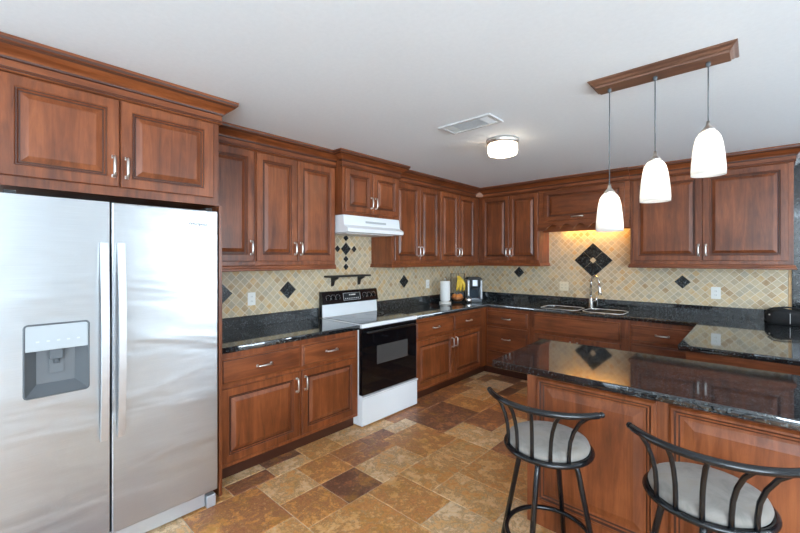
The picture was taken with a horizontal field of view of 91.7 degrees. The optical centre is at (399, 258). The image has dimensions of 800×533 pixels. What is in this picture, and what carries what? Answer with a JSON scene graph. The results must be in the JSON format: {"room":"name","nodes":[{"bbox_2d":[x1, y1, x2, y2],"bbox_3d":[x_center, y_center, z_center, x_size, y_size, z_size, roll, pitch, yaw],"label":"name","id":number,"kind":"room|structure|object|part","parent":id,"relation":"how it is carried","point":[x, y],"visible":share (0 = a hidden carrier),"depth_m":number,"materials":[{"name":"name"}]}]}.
{"room":"kitchen","nodes":[
{"label":"kitchen","id":0,"kind":"room"},
{"bbox_2d":[146,371,554,532],"bbox_3d":[0.757,1.580,0.740,6.900,0.150,8.500,0,0,42],"label":"floor","id":1,"kind":"structure","parent":0,"point":[442,462],"depth_m":2.65,"materials":[{"name":"brown tile"}]},
{"bbox_2d":[0,189,217,532],"bbox_3d":[-1.688,0.598,2.262,0.840,1.810,0.932,0,0,42],"label":"refrigerator","id":2,"kind":"object","parent":1,"relation":"on","point":[109,311],"visible":1,"depth_m":1.94,"materials":[{"name":"silver metal"}]},
{"bbox_3d":[-1.625,0.555,1.840,0.062,1.684,0.395,0,0,42],"label":"door","id":3,"kind":"part","parent":2,"relation":"part of","materials":[{"name":"silver metal"}]},
{"bbox_3d":[-1.631,0.458,1.845,0.029,0.070,0.050,0,0,42],"label":"spout","id":4,"kind":"part","parent":2,"relation":"part of","materials":[{"name":"grey plastic"}]},
{"bbox_3d":[-1.601,0.467,1.818,0.008,0.337,0.237,0,0,42],"label":"dispenser frame","id":5,"kind":"part","parent":2,"relation":"part of","materials":[{"name":"grey plastic"}]},
{"bbox_3d":[-1.612,0.363,1.829,0.032,0.117,0.223,0,0,42],"label":"control panel","id":6,"kind":"part","parent":2,"relation":"part of","materials":[{"name":"grey"}]},
{"bbox_3d":[-1.464,0.412,1.927,0.058,0.985,0.031,0,0,42],"label":"handle","id":7,"kind":"part","parent":2,"relation":"part of","materials":[{"name":"silver metal"}]},
{"bbox_3d":[-1.417,0.412,1.978,0.058,0.985,0.031,0,0,42],"label":"handle","id":8,"kind":"part","parent":2,"relation":"part of","materials":[{"name":"silver metal"}]},
{"bbox_3d":[-1.307,0.555,2.187,0.062,1.684,0.528,0,0,42],"label":"door","id":9,"kind":"part","parent":2,"relation":"part of","materials":[{"name":"silver metal"}]},
{"bbox_2d":[212,206,221,496],"bbox_3d":[-1.406,0.587,2.709,0.728,1.837,0.022,0,0,42],"label":"end panel","id":10,"kind":"object","parent":1,"relation":"on","point":[218,491],"visible":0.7,"depth_m":2.46,"materials":[{"name":"brown wood"}]},
{"bbox_2d":[222,330,357,478],"bbox_3d":[-1.002,1.069,3.200,0.660,0.873,1.249,0,0,42],"label":"base cabinet","id":11,"kind":"object","parent":1,"relation":"on","point":[279,399],"visible":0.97,"depth_m":2.93,"materials":[{"name":"brown wood"}]},
{"bbox_3d":[-0.984,0.759,2.803,0.019,0.172,0.610,0,0,42],"label":"drawer","id":12,"kind":"part","parent":11,"relation":"part of","materials":[{"name":"brown wood"}]},
{"bbox_3d":[-0.987,1.124,2.800,0.019,0.502,0.600,0,0,42],"label":"door","id":13,"kind":"part","parent":11,"relation":"part of","materials":[{"name":"brown wood"}]},
{"bbox_3d":[-0.962,0.759,2.784,0.038,0.018,0.123,0,0,42],"label":"handle","id":14,"kind":"part","parent":11,"relation":"part of","materials":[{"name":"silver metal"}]},
{"bbox_2d":[222,308,359,353],"bbox_3d":[-1.012,0.560,3.209,0.634,0.142,1.250,0,0,42],"label":"countertop","id":15,"kind":"structure","parent":11,"relation":"on","point":[240,333],"depth_m":3.25,"materials":[{"name":"black stone"}]},
{"bbox_3d":[-0.782,0.973,2.981,0.038,0.118,0.018,0,0,42],"label":"handle","id":16,"kind":"part","parent":11,"relation":"part of","materials":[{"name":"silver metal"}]},
{"bbox_3d":[-0.729,0.973,3.038,0.038,0.118,0.018,0,0,42],"label":"handle","id":17,"kind":"part","parent":11,"relation":"part of","materials":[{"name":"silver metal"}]},
{"bbox_3d":[-0.580,1.124,3.243,0.019,0.502,0.560,0,0,42],"label":"door","id":18,"kind":"part","parent":11,"relation":"part of","materials":[{"name":"brown wood"}]},
{"bbox_3d":[-0.578,0.759,3.246,0.019,0.172,0.554,0,0,42],"label":"drawer","id":19,"kind":"part","parent":11,"relation":"part of","materials":[{"name":"brown wood"}]},
{"bbox_2d":[319,288,417,426],"bbox_3d":[-0.300,0.912,3.922,0.675,1.162,0.758,0,0,42],"label":"range","id":20,"kind":"object","parent":1,"relation":"on","point":[387,380],"visible":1,"depth_m":3.76,"materials":[{"name":"white metal"}]},
{"bbox_3d":[-0.525,0.457,4.129,0.064,0.252,0.758,0,0,42],"label":"control panel","id":21,"kind":"part","parent":20,"relation":"part of","materials":[{"name":"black metal"}]},
{"bbox_2d":[323,311,416,328],"bbox_3d":[-0.295,0.601,3.918,0.587,0.039,0.758,0,0,42],"label":"cooktop","id":22,"kind":"object","parent":20,"relation":"in","point":[372,319],"depth_m":3.85,"materials":[{"name":"white metal"}]},
{"bbox_3d":[-0.099,0.922,3.737,0.046,0.595,0.749,0,0,42],"label":"oven door","id":23,"kind":"part","parent":20,"relation":"part of","materials":[{"name":"black glass"}]},
{"bbox_3d":[-0.090,1.359,3.730,0.060,0.264,0.752,0,0,42],"label":"drawer","id":24,"kind":"part","parent":20,"relation":"part of","materials":[{"name":"white metal"}]},
{"bbox_3d":[-0.066,0.660,3.708,0.041,0.024,0.681,0,0,42],"label":"handle","id":25,"kind":"part","parent":20,"relation":"part of","materials":[{"name":"metal"}]},
{"bbox_2d":[416,307,485,398],"bbox_3d":[0.431,1.069,4.766,0.660,0.873,1.469,0,0,42],"label":"base cabinet","id":26,"kind":"object","parent":1,"relation":"on","point":[450,348],"visible":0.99,"depth_m":4.50,"materials":[{"name":"brown wood"}]},
{"bbox_3d":[0.393,0.755,4.306,0.019,0.180,0.668,0,0,42],"label":"drawer","id":27,"kind":"part","parent":26,"relation":"part of","materials":[{"name":"brown wood"}]},
{"bbox_3d":[0.393,1.124,4.306,0.019,0.502,0.668,0,0,42],"label":"door","id":28,"kind":"part","parent":26,"relation":"part of","materials":[{"name":"brown wood"}]},
{"bbox_3d":[0.836,0.755,4.790,0.019,0.180,0.604,0,0,42],"label":"drawer","id":29,"kind":"part","parent":26,"relation":"part of","materials":[{"name":"brown wood"}]},
{"bbox_3d":[0.836,1.124,4.790,0.019,0.502,0.604,0,0,42],"label":"door","id":30,"kind":"part","parent":26,"relation":"part of","materials":[{"name":"brown wood"}]},
{"bbox_2d":[482,307,528,379],"bbox_3d":[1.510,1.069,5.148,0.661,0.873,0.660,0,0,42],"label":"base cabinet","id":31,"kind":"object","parent":1,"relation":"on","point":[507,330],"visible":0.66,"depth_m":4.93,"materials":[{"name":"brown wood"}]},
{"bbox_3d":[1.346,1.288,4.915,0.550,0.195,0.019,0,0,42],"label":"drawer","id":32,"kind":"part","parent":31,"relation":"part of","materials":[{"name":"brown wood"}]},
{"bbox_3d":[1.346,1.020,4.915,0.550,0.290,0.019,0,0,42],"label":"drawer","id":33,"kind":"part","parent":31,"relation":"part of","materials":[{"name":"brown wood"}]},
{"bbox_3d":[1.346,0.761,4.915,0.550,0.177,0.019,0,0,42],"label":"drawer","id":34,"kind":"part","parent":31,"relation":"part of","materials":[{"name":"brown wood"}]},
{"bbox_2d":[487,387,604,532],"bbox_3d":[0.673,1.064,1.820,0.495,0.882,0.524,0,0,-2],"label":"bar stool","id":35,"kind":"object","parent":1,"relation":"on","point":[546,444],"visible":1,"depth_m":1.76,"materials":[{"name":"black metal"}]},
{"bbox_3d":[0.580,1.208,1.992,0.158,0.575,0.025,0,0,40],"label":"leg","id":36,"kind":"part","parent":35,"relation":"part of","materials":[{"name":"black metal"}]},
{"bbox_3d":[0.600,1.208,1.744,0.025,0.575,0.158,0,0,40],"label":"leg","id":37,"kind":"part","parent":35,"relation":"part of","materials":[{"name":"black metal"}]},
{"bbox_3d":[0.592,0.639,1.694,0.520,0.032,0.152,0,0,40],"label":"rail","id":38,"kind":"part","parent":35,"relation":"part of","materials":[{"name":"black metal"}]},
{"bbox_2d":[510,421,589,462],"bbox_3d":[0.714,0.869,1.878,0.372,0.058,0.372,0,0,40],"label":"seat cushion","id":39,"kind":"object","parent":35,"relation":"on","point":[538,452],"depth_m":1.78,"materials":[{"name":"grey fabric"}]},
{"bbox_3d":[0.828,1.208,2.011,0.025,0.575,0.158,0,0,40],"label":"leg","id":40,"kind":"part","parent":35,"relation":"part of","materials":[{"name":"black metal"}]},
{"bbox_3d":[0.847,1.208,1.764,0.158,0.575,0.025,0,0,40],"label":"leg","id":41,"kind":"part","parent":35,"relation":"part of","materials":[{"name":"black metal"}]},
{"bbox_2d":[529,311,628,350],"bbox_3d":[2.149,1.069,4.562,1.067,0.873,0.660,0,0,42],"label":"base cabinet","id":42,"kind":"object","parent":1,"relation":"on","point":[583,330],"visible":0.21,"depth_m":4.31,"materials":[{"name":"brown wood"}]},
{"bbox_3d":[1.776,1.134,4.521,0.455,0.482,0.019,0,0,42],"label":"door","id":43,"kind":"part","parent":42,"relation":"part of","materials":[{"name":"brown wood"}]},
{"bbox_3d":[1.951,0.766,4.360,0.930,0.198,0.019,0,0,42],"label":"drawer","id":44,"kind":"part","parent":42,"relation":"part of","materials":[{"name":"brown wood"}]},
{"bbox_3d":[2.126,1.134,4.200,0.455,0.482,0.019,0,0,42],"label":"door","id":45,"kind":"part","parent":42,"relation":"part of","materials":[{"name":"brown wood"}]},
{"bbox_2d":[629,321,693,358],"bbox_3d":[2.760,1.069,4.003,0.587,0.873,0.660,0,0,42],"label":"base cabinet","id":46,"kind":"object","parent":1,"relation":"on","point":[659,339],"visible":0.37,"depth_m":3.82,"materials":[{"name":"brown wood"}]},
{"bbox_3d":[2.565,0.985,3.799,0.544,0.240,0.019,0,0,42],"label":"drawer","id":47,"kind":"part","parent":46,"relation":"part of","materials":[{"name":"brown wood"}]},
{"bbox_3d":[2.565,0.756,3.799,0.544,0.167,0.019,0,0,42],"label":"drawer","id":48,"kind":"part","parent":46,"relation":"part of","materials":[{"name":"brown wood"}]},
{"bbox_2d":[527,374,799,532],"bbox_3d":[1.664,1.069,1.791,1.982,0.873,0.624,0,0,42],"label":"kitchen island","id":49,"kind":"object","parent":1,"relation":"on","point":[618,501],"visible":0.59,"depth_m":1.87,"materials":[{"name":"brown wood"}]},
{"bbox_3d":[0.983,1.014,2.004,0.573,0.693,0.018,0,0,42],"label":"raised panel","id":50,"kind":"part","parent":49,"relation":"part of","materials":[{"name":"brown wood"}]},
{"bbox_2d":[492,339,799,430],"bbox_3d":[1.607,0.611,1.821,2.245,0.040,0.787,0,0,42],"label":"island countertop","id":51,"kind":"structure","parent":49,"relation":"on","point":[761,396],"depth_m":1.94,"materials":[{"name":"black stone"}]},
{"bbox_3d":[1.440,1.014,1.585,0.572,0.693,0.018,0,0,42],"label":"raised panel","id":52,"kind":"part","parent":49,"relation":"part of","materials":[{"name":"brown wood"}]},
{"bbox_2d":[626,422,799,532],"bbox_3d":[1.112,1.064,1.407,0.495,0.882,0.524,0,0,-1],"label":"bar stool","id":53,"kind":"object","parent":1,"relation":"on","point":[705,497],"visible":1,"depth_m":1.34,"materials":[{"name":"black metal"}]},
{"bbox_3d":[1.022,1.208,1.580,0.158,0.575,0.025,0,0,41],"label":"leg","id":54,"kind":"part","parent":53,"relation":"part of","materials":[{"name":"black metal"}]},
{"bbox_3d":[1.038,1.208,1.333,0.025,0.575,0.158,0,0,41],"label":"leg","id":55,"kind":"part","parent":53,"relation":"part of","materials":[{"name":"black metal"}]},
{"bbox_2d":[648,462,774,527],"bbox_3d":[1.154,0.869,1.464,0.372,0.058,0.372,0,0,41],"label":"seat cushion","id":56,"kind":"object","parent":53,"relation":"on","point":[684,504],"depth_m":1.38,"materials":[{"name":"grey fabric"}]},
{"bbox_3d":[1.028,0.639,1.282,0.520,0.032,0.152,0,0,41],"label":"rail","id":57,"kind":"part","parent":53,"relation":"part of","materials":[{"name":"black metal"}]},
{"bbox_2d":[686,351,799,374],"bbox_3d":[3.071,1.069,2.908,1.315,0.873,1.852,0,0,42],"label":"base cabinet","id":58,"kind":"object","parent":1,"relation":"on","point":[724,360],"visible":0.03,"depth_m":2.48,"materials":[{"name":"brown wood"}]},
{"bbox_2d":[377,291,799,365],"bbox_3d":[1.944,0.560,3.790,4.208,0.142,2.075,0,0,42],"label":"countertop","id":59,"kind":"structure","parent":58,"relation":"on","point":[744,333],"depth_m":3.91,"materials":[{"name":"black stone"}]},
{"bbox_2d":[439,278,450,303],"bbox_3d":[0.598,0.423,5.150,0.160,0.334,0.160,0,0,42],"label":"paper towel holder","id":60,"kind":"object","parent":59,"relation":"on","point":[444,285],"visible":1,"depth_m":5.10,"materials":[{"name":"white paper"}]},
{"bbox_2d":[451,273,464,301],"bbox_3d":[0.799,0.396,5.322,0.199,0.388,0.176,0,0,0],"label":"fruit stand","id":61,"kind":"object","parent":59,"relation":"on","point":[456,299],"visible":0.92,"depth_m":5.27,"materials":[{"name":"black metal"}]},
{"bbox_2d":[451,297,463,300],"bbox_3d":[0.788,0.549,5.322,0.176,0.058,0.176,0,0,0],"label":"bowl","id":62,"kind":"object","parent":61,"relation":"on","point":[454,298],"depth_m":5.26,"materials":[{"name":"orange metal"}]},
{"bbox_2d":[456,276,459,290],"bbox_3d":[0.795,0.341,5.350,0.052,0.218,0.047,0,0,19],"label":"banana","id":63,"kind":"object","parent":61,"relation":"hanging from","point":[458,280],"visible":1,"depth_m":5.34,"materials":[{"name":"yellow food"}]},
{"bbox_2d":[458,276,462,290],"bbox_3d":[0.828,0.341,5.349,0.068,0.218,0.044,0,0,11],"label":"banana","id":64,"kind":"object","parent":61,"relation":"hanging from","point":[461,284],"visible":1,"depth_m":5.34,"materials":[{"name":"yellow food"}]},
{"bbox_2d":[459,276,465,290],"bbox_3d":[0.857,0.340,5.349,0.093,0.218,0.043,0,0,9],"label":"banana","id":65,"kind":"object","parent":61,"relation":"hanging from","point":[463,282],"visible":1,"depth_m":5.33,"materials":[{"name":"yellow food"}]},
{"bbox_2d":[465,296,471,302],"bbox_3d":[0.922,0.544,5.237,0.092,0.092,0.092,0,0,42],"label":"jar","id":66,"kind":"object","parent":59,"relation":"on","point":[468,299],"visible":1,"depth_m":5.20,"materials":[{"name":"silver metal"}]},
{"bbox_2d":[465,277,481,301],"bbox_3d":[1.027,0.423,5.426,0.204,0.334,0.232,0,0,0],"label":"coffee maker","id":67,"kind":"object","parent":59,"relation":"on","point":[473,288],"visible":0.89,"depth_m":5.32,"materials":[{"name":"grey plastic"}]},
{"bbox_3d":[1.027,0.271,5.426,0.200,0.028,0.232,0,0,0],"label":"lid","id":68,"kind":"part","parent":67,"relation":"part of","materials":[{"name":"black plastic"}]},
{"bbox_2d":[541,305,627,313],"bbox_3d":[2.131,0.699,4.536,0.906,0.224,0.371,0,0,42],"label":"sink","id":69,"kind":"object","parent":59,"relation":"in","point":[547,305],"visible":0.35,"depth_m":4.60,"materials":[{"name":"silver metal"}]},
{"bbox_2d":[588,275,601,307],"bbox_3d":[2.328,0.392,4.636,0.064,0.398,0.200,0,0,-11],"label":"kitchen faucet","id":70,"kind":"object","parent":59,"relation":"on","point":[591,300],"visible":1,"depth_m":4.67,"materials":[{"name":"silver metal"}]},
{"bbox_3d":[2.329,0.329,4.639,0.027,0.273,0.162,0,0,-13],"label":"spout","id":71,"kind":"part","parent":70,"relation":"part of","materials":[{"name":"silver metal"}]},
{"bbox_2d":[764,306,799,325],"bbox_3d":[3.518,0.510,3.515,0.323,0.162,0.242,0,0,42],"label":"toaster","id":72,"kind":"object","parent":59,"relation":"on","point":[774,315],"visible":1,"depth_m":3.47,"materials":[{"name":"plastic"}]},
{"bbox_2d":[0,0,799,187],"bbox_3d":[0.757,-1.047,0.740,6.900,0.120,8.500,0,0,42],"label":"ceiling","id":73,"kind":"structure","parent":0,"point":[376,78],"depth_m":1.99,"materials":[{"name":"white paint"}]},
{"bbox_2d":[438,113,502,134],"bbox_3d":[0.512,-0.981,2.842,0.430,0.011,0.200,0,0,42],"label":"ceiling vent","id":74,"kind":"object","parent":73,"relation":"in","point":[488,119],"visible":1,"depth_m":2.83,"materials":[{"name":"grey metal"}]},
{"bbox_2d":[487,135,518,157],"bbox_3d":[0.853,-0.920,3.229,0.260,0.131,0.260,0,0,42],"label":"ceiling light","id":75,"kind":"object","parent":73,"relation":"attached to","point":[504,146],"visible":1,"depth_m":3.14,"materials":[{"name":"white glass"}]},
{"bbox_2d":[587,38,738,231],"bbox_3d":[1.348,-0.571,2.030,0.636,0.831,0.210,0,0,42],"label":"pendant light","id":76,"kind":"object","parent":73,"relation":"hanging from","point":[708,155],"visible":1,"depth_m":1.98,"materials":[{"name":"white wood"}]},
{"bbox_3d":[1.178,-0.683,2.185,0.020,0.546,0.020,0,0,42],"label":"cord","id":77,"kind":"part","parent":76,"relation":"part of","materials":[{"name":"grey plastic"}]},
{"bbox_3d":[1.178,-0.261,2.185,0.139,0.212,0.139,0,0,42],"label":"lamp shade","id":78,"kind":"part","parent":76,"relation":"part of","materials":[{"name":"white glass"}]},
{"bbox_3d":[1.338,-0.756,2.038,0.020,0.400,0.020,0,0,42],"label":"cord","id":79,"kind":"part","parent":76,"relation":"part of","materials":[{"name":"grey plastic"}]},
{"bbox_3d":[1.338,-0.407,2.038,0.139,0.212,0.139,0,0,42],"label":"lamp shade","id":80,"kind":"part","parent":76,"relation":"part of","materials":[{"name":"white glass"}]},
{"bbox_3d":[1.500,-0.513,1.891,0.139,0.212,0.139,0,0,42],"label":"lamp shade","id":81,"kind":"part","parent":76,"relation":"part of","materials":[{"name":"white glass"}]},
{"bbox_3d":[1.500,-0.809,1.891,0.020,0.294,0.020,0,0,42],"label":"cord","id":82,"kind":"part","parent":76,"relation":"part of","materials":[{"name":"grey plastic"}]},
{"bbox_2d":[478,199,613,313],"bbox_3d":[3.632,0.261,3.768,6.750,2.495,0.150,0,0,42],"label":"wall","id":83,"kind":"structure","parent":0,"point":[478,199],"depth_m":5.90,"materials":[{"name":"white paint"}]},
{"bbox_2d":[476,180,550,265],"bbox_3d":[1.523,-0.445,5.299,0.900,1.081,0.418,0,0,42],"label":"upper cabinet","id":84,"kind":"object","parent":83,"relation":"attached to","point":[509,235],"visible":0.98,"depth_m":5.15,"materials":[{"name":"brown wood"}]},
{"bbox_3d":[1.306,-0.410,5.330,0.406,0.859,0.019,0,0,42],"label":"door","id":85,"kind":"part","parent":84,"relation":"part of","materials":[{"name":"brown wood"}]},
{"bbox_3d":[1.409,-0.916,5.189,0.880,0.138,0.088,0,0,42],"label":"crown","id":86,"kind":"part","parent":84,"relation":"part of","materials":[{"name":"brown wood"}]},
{"bbox_3d":[1.548,0.074,5.327,0.900,0.043,0.344,0,0,42],"label":"light rail","id":87,"kind":"part","parent":84,"relation":"part of","materials":[{"name":"brown wood"}]},
{"bbox_3d":[1.605,-0.410,5.056,0.394,0.859,0.019,0,0,42],"label":"door","id":88,"kind":"part","parent":84,"relation":"part of","materials":[{"name":"brown wood"}]},
{"bbox_2d":[536,167,629,231],"bbox_3d":[2.211,-0.662,4.662,1.014,0.645,0.428,0,0,42],"label":"upper cabinet","id":89,"kind":"object","parent":83,"relation":"attached to","point":[568,202],"visible":0.86,"depth_m":4.59,"materials":[{"name":"brown wood"}]},
{"bbox_3d":[2.096,-0.916,4.536,1.014,0.138,0.088,0,0,42],"label":"crown","id":90,"kind":"part","parent":89,"relation":"part of","materials":[{"name":"brown wood"}]},
{"bbox_3d":[2.127,-0.653,4.555,0.895,0.373,0.019,0,0,42],"label":"door","id":91,"kind":"part","parent":89,"relation":"part of","materials":[{"name":"brown wood"}]},
{"bbox_2d":[471,226,791,309],"bbox_3d":[2.377,0.055,4.804,3.477,1.100,0.016,0,0,42],"label":"tiled wall","id":92,"kind":"structure","parent":83,"relation":"attached to","point":[575,257],"depth_m":4.60,"materials":[{"name":"tile"}]},
{"bbox_2d":[560,282,567,290],"bbox_3d":[2.122,0.355,5.029,0.112,0.115,0.009,0,0,42],"label":"electrical outlet","id":93,"kind":"object","parent":92,"relation":"attached to","point":[563,285],"visible":1,"depth_m":5.02,"materials":[{"name":"beige plastic"}]},
{"bbox_2d":[711,287,720,298],"bbox_3d":[3.249,0.352,3.997,0.078,0.122,0.009,0,0,42],"label":"electrical outlet","id":94,"kind":"object","parent":92,"relation":"attached to","point":[715,291],"visible":1,"depth_m":4.00,"materials":[{"name":"white plastic"}]},
{"bbox_2d":[628,143,799,269],"bbox_3d":[3.079,-0.445,3.879,1.362,1.081,0.412,0,0,42],"label":"upper cabinet","id":95,"kind":"object","parent":83,"relation":"attached to","point":[744,215],"visible":0.96,"depth_m":3.69,"materials":[{"name":"brown wood"}]},
{"bbox_3d":[2.743,-0.410,4.014,0.592,0.859,0.019,0,0,42],"label":"door","id":96,"kind":"part","parent":95,"relation":"part of","materials":[{"name":"brown wood"}]},
{"bbox_3d":[3.077,0.074,3.927,1.294,0.043,0.344,0,0,42],"label":"light rail","id":97,"kind":"part","parent":95,"relation":"part of","materials":[{"name":"brown wood"}]},
{"bbox_3d":[3.086,-0.916,3.872,1.342,0.138,0.412,0,0,42],"label":"crown","id":98,"kind":"part","parent":95,"relation":"part of","materials":[{"name":"brown wood"}]},
{"bbox_3d":[3.186,-0.410,3.608,0.598,0.859,0.019,0,0,42],"label":"door","id":99,"kind":"part","parent":95,"relation":"part of","materials":[{"name":"brown wood"}]},
{"bbox_2d":[792,158,799,309],"bbox_3d":[3.936,-0.248,3.376,0.750,1.473,0.018,0,0,42],"label":"granite slab","id":100,"kind":"object","parent":83,"relation":"attached to","point":[795,273],"depth_m":3.60,"materials":[{"name":"grey stone"}]},
{"bbox_3d":[-1.732,0.260,3.020,0.150,2.495,8.500,0,0,42],"label":"wall","id":101,"kind":"structure","parent":0,"visible":0},
{"bbox_2d":[0,31,238,209],"bbox_3d":[-1.694,-0.659,2.329,0.816,0.652,1.103,0,0,42],"label":"upper cabinet","id":102,"kind":"object","parent":101,"relation":"attached to","point":[73,126],"visible":0.98,"depth_m":2.00,"materials":[{"name":"brown wood"}]},
{"bbox_3d":[-1.642,-0.610,1.898,0.019,0.461,0.447,0,0,42],"label":"door","id":103,"kind":"part","parent":102,"relation":"part of","materials":[{"name":"brown wood"}]},
{"bbox_3d":[-1.488,-0.484,2.024,0.038,0.118,0.018,0,0,42],"label":"handle","id":104,"kind":"part","parent":102,"relation":"part of","materials":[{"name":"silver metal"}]},
{"bbox_3d":[-1.542,-0.916,2.190,0.404,0.138,1.103,0,0,42],"label":"crown","id":105,"kind":"part","parent":102,"relation":"part of","materials":[{"name":"brown wood"}]},
{"bbox_3d":[-1.448,-0.484,2.067,0.038,0.118,0.018,0,0,42],"label":"handle","id":106,"kind":"part","parent":102,"relation":"part of","materials":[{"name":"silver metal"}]},
{"bbox_3d":[-1.326,-0.610,2.243,0.019,0.461,0.477,0,0,42],"label":"door","id":107,"kind":"part","parent":102,"relation":"part of","materials":[{"name":"brown wood"}]},
{"bbox_2d":[222,235,470,318],"bbox_3d":[-0.287,0.055,4.476,0.012,1.100,4.100,0,0,42],"label":"tiled wall","id":108,"kind":"structure","parent":101,"relation":"attached to","point":[280,290],"depth_m":4.02,"materials":[{"name":"tile"}]},
{"bbox_2d":[212,121,259,271],"bbox_3d":[-1.374,-0.445,2.978,0.412,1.081,0.421,0,0,42],"label":"upper cabinet","id":109,"kind":"object","parent":108,"relation":"attached to","point":[237,143],"visible":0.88,"depth_m":2.93,"materials":[{"name":"brown wood"}]},
{"bbox_3d":[-1.276,-0.410,2.897,0.019,0.859,0.392,0,0,42],"label":"door","id":110,"kind":"part","parent":109,"relation":"part of","materials":[{"name":"brown wood"}]},
{"bbox_3d":[-1.280,0.074,2.892,0.020,0.043,0.421,0,0,42],"label":"light rail","id":111,"kind":"part","parent":109,"relation":"part of","materials":[{"name":"brown wood"}]},
{"bbox_3d":[-1.255,-0.916,2.869,0.088,0.138,0.421,0,0,42],"label":"crown","id":112,"kind":"part","parent":109,"relation":"part of","materials":[{"name":"brown wood"}]},
{"bbox_3d":[-1.141,-0.086,3.003,0.038,0.118,0.018,0,0,42],"label":"handle","id":113,"kind":"part","parent":109,"relation":"part of","materials":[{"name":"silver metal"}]},
{"bbox_2d":[248,292,255,305],"bbox_3d":[-1.287,0.348,3.373,0.009,0.112,0.070,0,0,42],"label":"electrical outlet","id":114,"kind":"object","parent":108,"relation":"attached to","point":[252,295],"visible":1,"depth_m":3.37,"materials":[{"name":"white plastic"}]},
{"bbox_2d":[254,131,337,270],"bbox_3d":[-0.963,-0.445,3.427,0.412,1.081,0.794,0,0,42],"label":"upper cabinet","id":115,"kind":"object","parent":108,"relation":"attached to","point":[294,180],"visible":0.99,"depth_m":3.28,"materials":[{"name":"brown wood"}]},
{"bbox_3d":[-1.006,-0.410,3.192,0.019,0.859,0.368,0,0,42],"label":"door","id":116,"kind":"part","parent":115,"relation":"part of","materials":[{"name":"brown wood"}]},
{"bbox_3d":[-0.869,0.074,3.341,0.020,0.043,0.794,0,0,42],"label":"light rail","id":117,"kind":"part","parent":115,"relation":"part of","materials":[{"name":"brown wood"}]},
{"bbox_3d":[-0.878,-0.086,3.289,0.038,0.118,0.018,0,0,42],"label":"handle","id":118,"kind":"part","parent":115,"relation":"part of","materials":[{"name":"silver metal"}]},
{"bbox_3d":[-0.844,-0.916,3.318,0.088,0.138,0.794,0,0,42],"label":"crown","id":119,"kind":"part","parent":115,"relation":"part of","materials":[{"name":"brown wood"}]},
{"bbox_3d":[-0.744,-0.410,3.478,0.019,0.859,0.396,0,0,42],"label":"door","id":120,"kind":"part","parent":115,"relation":"part of","materials":[{"name":"brown wood"}]},
{"bbox_2d":[324,274,370,285],"bbox_3d":[-0.546,0.229,4.114,0.100,0.113,0.560,0,0,42],"label":"wall shelf","id":121,"kind":"object","parent":108,"relation":"attached to","point":[334,278],"visible":1,"depth_m":4.04,"materials":[{"name":"black metal"}]},
{"bbox_2d":[370,170,444,267],"bbox_3d":[0.105,-0.445,4.593,0.412,1.081,0.871,0,0,42],"label":"upper cabinet","id":122,"kind":"object","parent":108,"relation":"attached to","point":[418,246],"visible":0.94,"depth_m":4.46,"materials":[{"name":"brown wood"}]},
{"bbox_3d":[0.080,0.074,4.616,0.344,0.043,0.871,0,0,42],"label":"light rail","id":123,"kind":"part","parent":122,"relation":"part of","materials":[{"name":"brown wood"}]},
{"bbox_3d":[0.084,-0.410,4.382,0.019,0.859,0.421,0,0,42],"label":"door","id":124,"kind":"part","parent":122,"relation":"part of","materials":[{"name":"brown wood"}]},
{"bbox_3d":[0.231,-0.916,4.492,0.088,0.138,0.851,0,0,42],"label":"crown","id":125,"kind":"part","parent":122,"relation":"part of","materials":[{"name":"brown wood"}]},
{"bbox_3d":[0.356,-0.410,4.679,0.019,0.859,0.373,0,0,42],"label":"door","id":126,"kind":"part","parent":122,"relation":"part of","materials":[{"name":"brown wood"}]},
{"bbox_2d":[439,179,480,266],"bbox_3d":[0.713,-0.445,5.257,0.412,1.081,0.926,0,0,42],"label":"upper cabinet","id":127,"kind":"object","parent":108,"relation":"attached to","point":[458,202],"visible":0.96,"depth_m":5.10,"materials":[{"name":"brown wood"}]},
{"bbox_3d":[0.637,-0.410,4.986,0.019,0.859,0.396,0,0,42],"label":"door","id":128,"kind":"part","parent":127,"relation":"part of","materials":[{"name":"brown wood"}]},
{"bbox_3d":[0.807,0.074,5.170,0.020,0.043,0.926,0,0,42],"label":"light rail","id":129,"kind":"part","parent":127,"relation":"part of","materials":[{"name":"brown wood"}]},
{"bbox_3d":[0.832,-0.916,5.147,0.088,0.138,0.926,0,0,42],"label":"crown","id":130,"kind":"part","parent":127,"relation":"part of","materials":[{"name":"brown wood"}]},
{"bbox_3d":[0.909,-0.410,5.282,0.019,0.859,0.396,0,0,42],"label":"door","id":131,"kind":"part","parent":127,"relation":"part of","materials":[{"name":"brown wood"}]},
{"bbox_2d":[335,214,403,236],"bbox_3d":[-0.399,-0.326,3.986,0.488,0.169,0.758,0,0,42],"label":"range hood","id":132,"kind":"object","parent":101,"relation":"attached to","point":[345,225],"visible":0.92,"depth_m":3.79,"materials":[{"name":"white metal"}]},
{"bbox_2d":[334,148,410,219],"bbox_3d":[-0.396,-0.698,3.968,0.516,0.574,0.943,0,0,42],"label":"upper cabinet","id":133,"kind":"object","parent":101,"relation":"attached to","point":[365,185],"visible":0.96,"depth_m":3.77,"materials":[{"name":"brown wood"}]},
{"bbox_3d":[-0.388,-0.640,3.711,0.019,0.400,0.347,0,0,42],"label":"door","id":134,"kind":"part","parent":133,"relation":"part of","materials":[{"name":"brown wood"}]},
{"bbox_3d":[-0.244,-0.916,3.829,0.104,0.138,0.943,0,0,42],"label":"crown","id":135,"kind":"part","parent":133,"relation":"part of","materials":[{"name":"brown wood"}]},
{"bbox_3d":[-0.145,-0.640,3.977,0.019,0.400,0.362,0,0,42],"label":"door","id":136,"kind":"part","parent":133,"relation":"part of","materials":[{"name":"brown wood"}]}
]}

